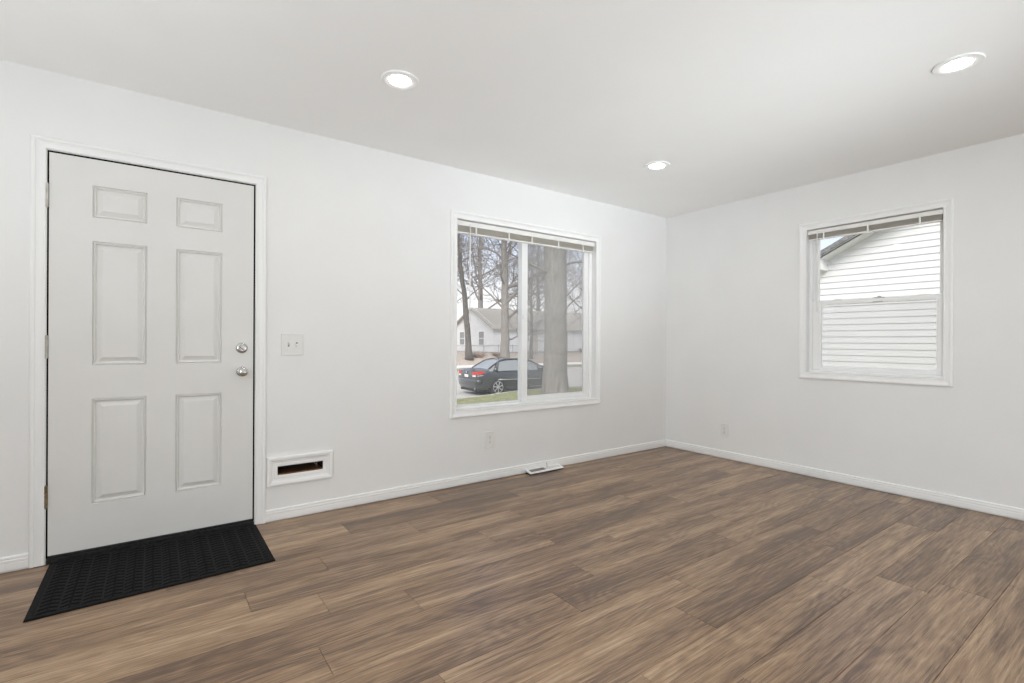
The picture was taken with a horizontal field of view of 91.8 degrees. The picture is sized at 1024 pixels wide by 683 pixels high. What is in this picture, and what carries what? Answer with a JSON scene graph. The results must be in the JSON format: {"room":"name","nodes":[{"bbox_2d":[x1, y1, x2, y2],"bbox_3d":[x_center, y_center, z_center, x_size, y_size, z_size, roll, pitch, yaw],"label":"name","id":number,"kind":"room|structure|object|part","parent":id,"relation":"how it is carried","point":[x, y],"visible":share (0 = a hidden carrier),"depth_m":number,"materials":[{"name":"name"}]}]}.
{"room":"empty living room","nodes":[
{"label":"empty living room","id":0,"kind":"room"},
{"bbox_2d":[0,60,666,573],"bbox_3d":[-1.249,-0.151,3.301,7.342,2.560,0.150,0,0,-36],"label":"wall","id":1,"kind":"structure","parent":0,"point":[358,236],"depth_m":3.35,"materials":[{"name":"paint"}]},
{"bbox_2d":[0,553,27,571],"bbox_3d":[-3.205,1.058,1.792,2.112,0.065,0.012,0,0,-36],"label":"baseboard","id":2,"kind":"structure","parent":1,"relation":"attached to","point":[18,561],"depth_m":2.38,"materials":[{"name":"paint"}]},
{"bbox_2d":[28,134,266,567],"bbox_3d":[-1.920,0.050,2.714,1.044,2.106,0.022,0,0,-36],"label":"trim","id":3,"kind":"structure","parent":1,"relation":"attached to","point":[39,145],"depth_m":2.44,"materials":[{"name":"paint"}]},
{"bbox_2d":[44,149,255,564],"bbox_3d":[-1.951,0.080,2.753,0.932,2.052,0.218,0,0,-36],"label":"door","id":4,"kind":"structure","parent":1,"relation":"in","point":[151,271],"depth_m":2.68,"materials":[{"name":"paint"}]},
{"bbox_2d":[281,334,303,354],"bbox_3d":[-1.374,0.020,3.108,0.132,0.135,0.018,0,0,-36],"label":"light switch","id":5,"kind":"object","parent":1,"relation":"attached to","point":[291,344],"visible":1,"depth_m":3.11,"materials":[{"name":"white plastic"}]},
{"bbox_2d":[266,450,332,486],"bbox_3d":[-1.378,0.803,3.197,0.394,0.177,0.164,0,0,-36],"label":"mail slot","id":6,"kind":"object","parent":1,"relation":"attached to","point":[289,469],"visible":1,"depth_m":3.15,"materials":[{"name":"paint"}]},
{"bbox_2d":[265,439,665,521],"bbox_3d":[0.066,1.073,4.156,3.874,0.065,0.012,0,0,-36],"label":"baseboard","id":7,"kind":"structure","parent":1,"relation":"attached to","point":[306,508],"depth_m":3.68,"materials":[{"name":"paint"}]},
{"bbox_2d":[485,431,493,448],"bbox_3d":[-0.180,0.791,3.979,0.084,0.131,0.009,0,0,-36],"label":"electrical outlet","id":8,"kind":"object","parent":1,"relation":"attached to","point":[489,436],"visible":1,"depth_m":3.98,"materials":[{"name":"white plastic"}]},
{"bbox_2d":[449,210,600,418],"bbox_3d":[0.147,-0.202,4.290,1.611,1.588,0.154,0,0,-36],"label":"window","id":9,"kind":"structure","parent":1,"relation":"in","point":[523,398],"depth_m":4.28,"materials":[{"name":"paint"}]},
{"bbox_3d":[-0.180,-0.196,4.112,0.688,1.420,0.024,0,0,-36],"label":"fixed sash","id":10,"kind":"part","parent":9,"relation":"part of","materials":[{"name":"glass"}]},
{"bbox_3d":[0.127,-0.202,4.318,1.497,1.474,0.085,0,0,-36],"label":"frame","id":11,"kind":"part","parent":9,"relation":"part of","materials":[{"name":"plastic"}]},
{"bbox_2d":[457,220,594,322],"bbox_3d":[0.173,-0.536,4.250,1.476,0.791,0.046,0,0,-36],"label":"window blind","id":12,"kind":"object","parent":9,"relation":"attached to","point":[464,227],"visible":0.96,"depth_m":4.16,"materials":[{"name":"white plastic"}]},
{"bbox_3d":[0.169,-0.840,4.258,1.468,0.011,0.028,0,0,-36],"label":"rail","id":13,"kind":"part","parent":12,"relation":"part of","materials":[{"name":"white plastic"}]},
{"bbox_3d":[0.396,-0.193,4.485,0.791,1.420,0.026,0,0,-36],"label":"sliding sash","id":14,"kind":"part","parent":9,"relation":"part of","materials":[{"name":"plastic"}]},
{"bbox_2d":[0,446,1023,682],"bbox_3d":[0.468,1.177,0.918,7.342,0.120,6.033,0,0,-36],"label":"floor","id":15,"kind":"structure","parent":0,"point":[665,564],"depth_m":2.19,"materials":[{"name":"laminate"}]},
{"bbox_2d":[23,524,275,622],"bbox_3d":[-1.733,1.103,2.469,0.915,0.007,0.628,0,0,-36],"label":"door mat","id":16,"kind":"object","parent":15,"relation":"on","point":[83,582],"visible":1,"depth_m":2.40,"materials":[{"name":"black rubber"}]},
{"bbox_2d":[525,463,563,474],"bbox_3d":[0.282,1.084,4.256,0.372,0.063,0.071,0,0,-36],"label":"floor vent","id":17,"kind":"object","parent":15,"relation":"in","point":[537,470],"visible":1,"depth_m":4.24,"materials":[{"name":"white metal"}]},
{"bbox_2d":[0,0,1023,217],"bbox_3d":[0.479,-1.383,0.918,7.342,0.120,6.033,0,0,-36],"label":"ceiling","id":18,"kind":"structure","parent":0,"point":[742,99],"depth_m":2.47,"materials":[{"name":"paint"}]},
{"bbox_2d":[381,70,418,90],"bbox_3d":[-0.570,-1.323,2.521,0.191,0.009,0.191,0,0,-36],"label":"recessed light","id":19,"kind":"object","parent":18,"relation":"in","point":[400,80],"visible":1,"depth_m":2.51,"materials":[{"name":"paint"}]},
{"bbox_2d":[389,75,410,85],"bbox_3d":[-0.570,-1.323,2.521,0.107,0.004,0.107,0,0,-36],"label":"diffuser","id":20,"kind":"object","parent":19,"relation":"attached to","point":[394,80],"depth_m":2.51,"materials":[{"name":"white plastic"}]},
{"bbox_2d":[644,161,669,170],"bbox_3d":[1.089,-1.316,3.725,0.191,0.009,0.191,0,0,-36],"label":"recessed light","id":21,"kind":"object","parent":18,"relation":"in","point":[656,165],"visible":1,"depth_m":3.71,"materials":[{"name":"paint"}]},
{"bbox_2d":[650,164,663,168],"bbox_3d":[1.089,-1.315,3.725,0.107,0.004,0.107,0,0,-36],"label":"diffuser","id":22,"kind":"object","parent":21,"relation":"attached to","point":[652,166],"depth_m":3.73,"materials":[{"name":"white plastic"}]},
{"bbox_2d":[932,52,985,75],"bbox_3d":[2.114,-1.311,2.350,0.191,0.009,0.191,0,0,-36],"label":"recessed light","id":23,"kind":"object","parent":18,"relation":"in","point":[960,63],"visible":1,"depth_m":2.34,"materials":[{"name":"paint"}]},
{"bbox_2d":[943,58,972,70],"bbox_3d":[2.114,-1.310,2.350,0.107,0.004,0.107,0,0,-36],"label":"diffuser","id":24,"kind":"object","parent":23,"relation":"attached to","point":[959,64],"depth_m":2.35,"materials":[{"name":"white plastic"}]},
{"bbox_2d":[666,133,1023,520],"bbox_3d":[3.432,-0.129,2.963,0.150,2.560,5.882,0,0,-36],"label":"wall","id":25,"kind":"structure","parent":0,"point":[732,269],"depth_m":3.89,"materials":[{"name":"paint"}]},
{"bbox_2d":[720,423,728,437],"bbox_3d":[2.036,0.855,4.753,0.009,0.131,0.084,0,0,-36],"label":"electrical outlet","id":26,"kind":"object","parent":25,"relation":"attached to","point":[724,428],"visible":1,"depth_m":4.75,"materials":[{"name":"white plastic"}]},
{"bbox_2d":[665,439,1023,519],"bbox_3d":[3.317,1.088,2.977,0.012,0.065,5.733,0,0,-36],"label":"baseboard","id":27,"kind":"structure","parent":25,"relation":"attached to","point":[1000,509],"depth_m":3.79,"materials":[{"name":"paint"}]},
{"bbox_2d":[799,197,953,386],"bbox_3d":[2.782,-0.336,3.837,0.158,1.299,1.002,0,0,-36],"label":"window","id":28,"kind":"structure","parent":25,"relation":"in","point":[943,375],"depth_m":3.73,"materials":[{"name":"paint"}]},
{"bbox_2d":[808,209,942,311],"bbox_3d":[2.745,-0.581,3.809,0.046,0.680,0.878,0,0,-36],"label":"window blind","id":29,"kind":"object","parent":28,"relation":"attached to","point":[935,216],"visible":0.99,"depth_m":3.78,"materials":[{"name":"white plastic"}]},
{"bbox_3d":[2.753,-0.844,3.815,0.028,0.011,0.870,0,0,-36],"label":"rail","id":30,"kind":"part","parent":29,"relation":"part of","materials":[{"name":"white plastic"}]},
{"bbox_3d":[2.810,-0.336,3.857,0.088,1.185,0.888,0,0,-36],"label":"frame","id":31,"kind":"part","parent":28,"relation":"part of","materials":[{"name":"plastic"}]},
{"bbox_3d":[2.792,-0.046,3.843,0.028,0.572,0.850,0,0,-36],"label":"sash","id":32,"kind":"part","parent":28,"relation":"part of","materials":[{"name":"plastic"}]},
{"bbox_3d":[2.825,-0.600,3.865,0.026,0.592,0.850,0,0,-36],"label":"sash","id":33,"kind":"part","parent":28,"relation":"part of","materials":[{"name":"plastic"}]},
{"label":"outside","id":34,"kind":"structure","parent":0,"visible":0},
{"bbox_2d":[457,386,581,404],"bbox_3d":[5.801,1.867,15.861,52.000,0.450,11.897,0,0,-36],"label":"lawn","id":35,"kind":"structure","parent":34,"point":[496,397],"depth_m":17.75,"materials":[{"name":"green plant"}]},
{"bbox_2d":[457,236,581,393],"bbox_3d":[1.075,-4.439,13.955,8.494,12.790,7.102,0,0,16],"label":"tree","id":36,"kind":"object","parent":35,"relation":"on","point":[555,378],"visible":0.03,"depth_m":13.65,"materials":[{"name":"grey plant"}]},
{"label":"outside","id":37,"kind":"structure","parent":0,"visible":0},
{"bbox_2d":[457,352,581,365],"bbox_3d":[-19.825,1.392,61.559,100.000,0.796,57.000,0,0,-36],"label":"bank","id":38,"kind":"object","parent":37,"point":[571,356],"visible":0.01,"depth_m":43.48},
{"bbox_2d":[457,243,494,302],"bbox_3d":[-8.467,-10.940,60.868,12.500,24.055,13.461,0,0,34],"label":"tree","id":39,"kind":"object","parent":38,"relation":"on","point":[478,243],"visible":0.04,"depth_m":62.59,"materials":[{"name":"grey plant"}]},
{"bbox_2d":[472,351,486,357],"bbox_3d":[-2.824,1.159,41.407,1.731,0.710,1.037,0,0,-36],"label":"shrub","id":40,"kind":"object","parent":38,"relation":"on","point":[481,354],"visible":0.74,"depth_m":41.31,"materials":[{"name":"brown plant"}]},
{"bbox_2d":[457,344,517,353],"bbox_3d":[-2.448,0.768,42.900,9.372,0.968,0.072,0,0,-36],"label":"fence","id":41,"kind":"object","parent":38,"relation":"on","point":[498,345],"visible":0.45,"depth_m":43.17,"materials":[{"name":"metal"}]},
{"bbox_3d":[-2.446,0.384,42.900,9.300,0.044,0.044,0,0,-36],"label":"rail","id":42,"kind":"part","parent":41,"relation":"part of","materials":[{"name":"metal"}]},
{"bbox_2d":[457,233,542,359],"bbox_3d":[-2.766,-6.973,39.834,9.687,17.156,14.290,0,0,41],"label":"street tree","id":43,"kind":"object","parent":38,"relation":"on","point":[468,346],"visible":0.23,"depth_m":39.87,"materials":[{"name":"grey plant"}]},
{"bbox_2d":[457,235,543,310],"bbox_3d":[-2.672,-11.545,59.261,16.113,25.297,15.085,0,0,25],"label":"tree","id":44,"kind":"object","parent":38,"relation":"on","point":[479,296],"visible":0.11,"depth_m":58.77,"materials":[{"name":"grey plant"}]},
{"bbox_2d":[458,238,572,309],"bbox_3d":[-0.151,-10.387,66.016,17.228,23.010,12.202,0,0,6],"label":"tree","id":45,"kind":"object","parent":38,"relation":"on","point":[494,287],"visible":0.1,"depth_m":64.87,"materials":[{"name":"grey plant"}]},
{"bbox_2d":[457,307,581,353],"bbox_3d":[7.481,-0.726,55.377,27.700,4.950,9.300,0,0,-36],"label":"house","id":46,"kind":"structure","parent":38,"relation":"on","point":[485,323],"depth_m":47.78,"materials":[{"name":"white"}]},
{"bbox_3d":[-4.975,-0.283,49.522,0.015,1.250,0.900,0,0,-36],"label":"pane","id":47,"kind":"part","parent":46,"relation":"part of","materials":[{"name":"grey glass"}]},
{"bbox_3d":[-2.866,-0.273,46.604,0.015,1.250,0.900,0,0,-36],"label":"pane","id":48,"kind":"part","parent":46,"relation":"part of","materials":[{"name":"grey glass"}]},
{"bbox_3d":[2.144,0.005,47.648,0.900,2.000,0.040,0,0,-36],"label":"door","id":49,"kind":"part","parent":46,"relation":"part of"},
{"bbox_2d":[482,244,574,358],"bbox_3d":[1.520,-5.701,45.075,7.701,14.648,8.771,0,0,-42],"label":"young tree","id":50,"kind":"object","parent":38,"relation":"on","point":[532,285],"visible":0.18,"depth_m":43.78,"materials":[{"name":"grey plant"}]},
{"bbox_2d":[484,244,580,310],"bbox_3d":[2.912,-11.317,70.833,16.291,24.913,13.685,0,0,41],"label":"tree","id":51,"kind":"object","parent":38,"relation":"on","point":[528,244],"visible":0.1,"depth_m":69.17,"materials":[{"name":"grey plant"}]},
{"bbox_2d":[529,250,581,312],"bbox_3d":[8.124,-10.909,70.422,13.752,24.152,12.705,0,0,14],"label":"tree","id":52,"kind":"object","parent":38,"relation":"on","point":[566,250],"visible":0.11,"depth_m":70.20,"materials":[{"name":"grey plant"}]},
{"bbox_2d":[541,250,581,308],"bbox_3d":[11.307,-10.424,72.986,18.084,23.216,10.757,0,0,-30],"label":"tree","id":53,"kind":"object","parent":38,"relation":"on","point":[570,250],"visible":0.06,"depth_m":71.47,"materials":[{"name":"grey plant"}]},
{"bbox_2d":[567,257,581,326],"bbox_3d":[8.552,-5.970,48.486,9.272,15.252,8.680,0,0,-11],"label":"young tree","id":54,"kind":"object","parent":38,"relation":"on","point":[579,257],"visible":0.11,"depth_m":48.06,"materials":[{"name":"grey plant"}]},
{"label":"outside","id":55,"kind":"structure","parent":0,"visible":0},
{"bbox_3d":[20.565,1.769,9.616,35.388,0.120,15.483,0,0,-36],"label":"yard","id":56,"kind":"structure","parent":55,"visible":0},
{"bbox_2d":[820,222,939,369],"bbox_3d":[11.806,-1.146,6.950,9.630,5.630,10.880,0,0,-36],"label":"neighbor house","id":57,"kind":"structure","parent":56,"relation":"on","point":[905,261],"depth_m":7.69,"materials":[{"name":"white plastic"}]},
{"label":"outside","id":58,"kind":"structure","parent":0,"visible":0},
{"bbox_2d":[457,364,581,368],"bbox_3d":[-2.722,2.110,37.894,100.000,0.185,1.400,0,0,-36],"label":"sidewalk","id":59,"kind":"structure","parent":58,"point":[567,364],"depth_m":41.67,"materials":[{"name":"concrete"}]},
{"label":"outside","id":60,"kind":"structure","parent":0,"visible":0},
{"bbox_2d":[457,368,581,397],"bbox_3d":[3.194,2.260,29.708,100.000,0.200,13.600,0,0,-36],"label":"street","id":61,"kind":"structure","parent":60,"point":[574,375],"depth_m":24.73,"materials":[{"name":"grey asphalt"}]},
{"bbox_2d":[458,357,542,393],"bbox_3d":[0.022,1.408,21.102,4.525,1.534,2.171,0,0,-33],"label":"car","id":62,"kind":"object","parent":61,"relation":"on","point":[500,374],"visible":0.7,"depth_m":19.99,"materials":[{"name":"grey paint"}]},
{"bbox_2d":[472,371,484,374],"bbox_3d":[-1.336,1.257,19.376,0.484,0.160,0.200,0,0,19],"label":"tail lamp","id":63,"kind":"object","parent":62,"relation":"on","point":[473,372],"depth_m":19.33,"materials":[{"name":"red plastic"}]},
{"bbox_3d":[0.237,0.979,20.405,2.792,0.553,0.341,0,0,-33],"label":"window trim","id":64,"kind":"part","parent":62,"relation":"part of","materials":[{"name":"black"}]},
{"bbox_2d":[457,386,578,398],"bbox_3d":[2.268,2.083,20.747,52.000,0.345,0.160,0,0,-36],"label":"kerb","id":65,"kind":"object","parent":61,"relation":"on","point":[570,386],"visible":0.04,"depth_m":18.68,"materials":[{"name":"concrete"}]},
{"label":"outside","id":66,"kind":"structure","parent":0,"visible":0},
{"bbox_2d":[457,365,581,370],"bbox_3d":[-1.603,2.038,36.346,100.000,0.001,2.420,0,0,-36],"label":"verge","id":67,"kind":"structure","parent":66,"point":[567,365],"depth_m":40.58,"materials":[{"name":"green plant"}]},
{"bbox_2d":[457,234,581,357],"bbox_3d":[0.324,-7.894,37.817,13.229,20.057,13.127,0,0,20],"label":"street tree","id":68,"kind":"object","parent":67,"relation":"on","point":[505,339],"visible":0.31,"depth_m":37.62,"materials":[{"name":"grey plant"}]}
]}

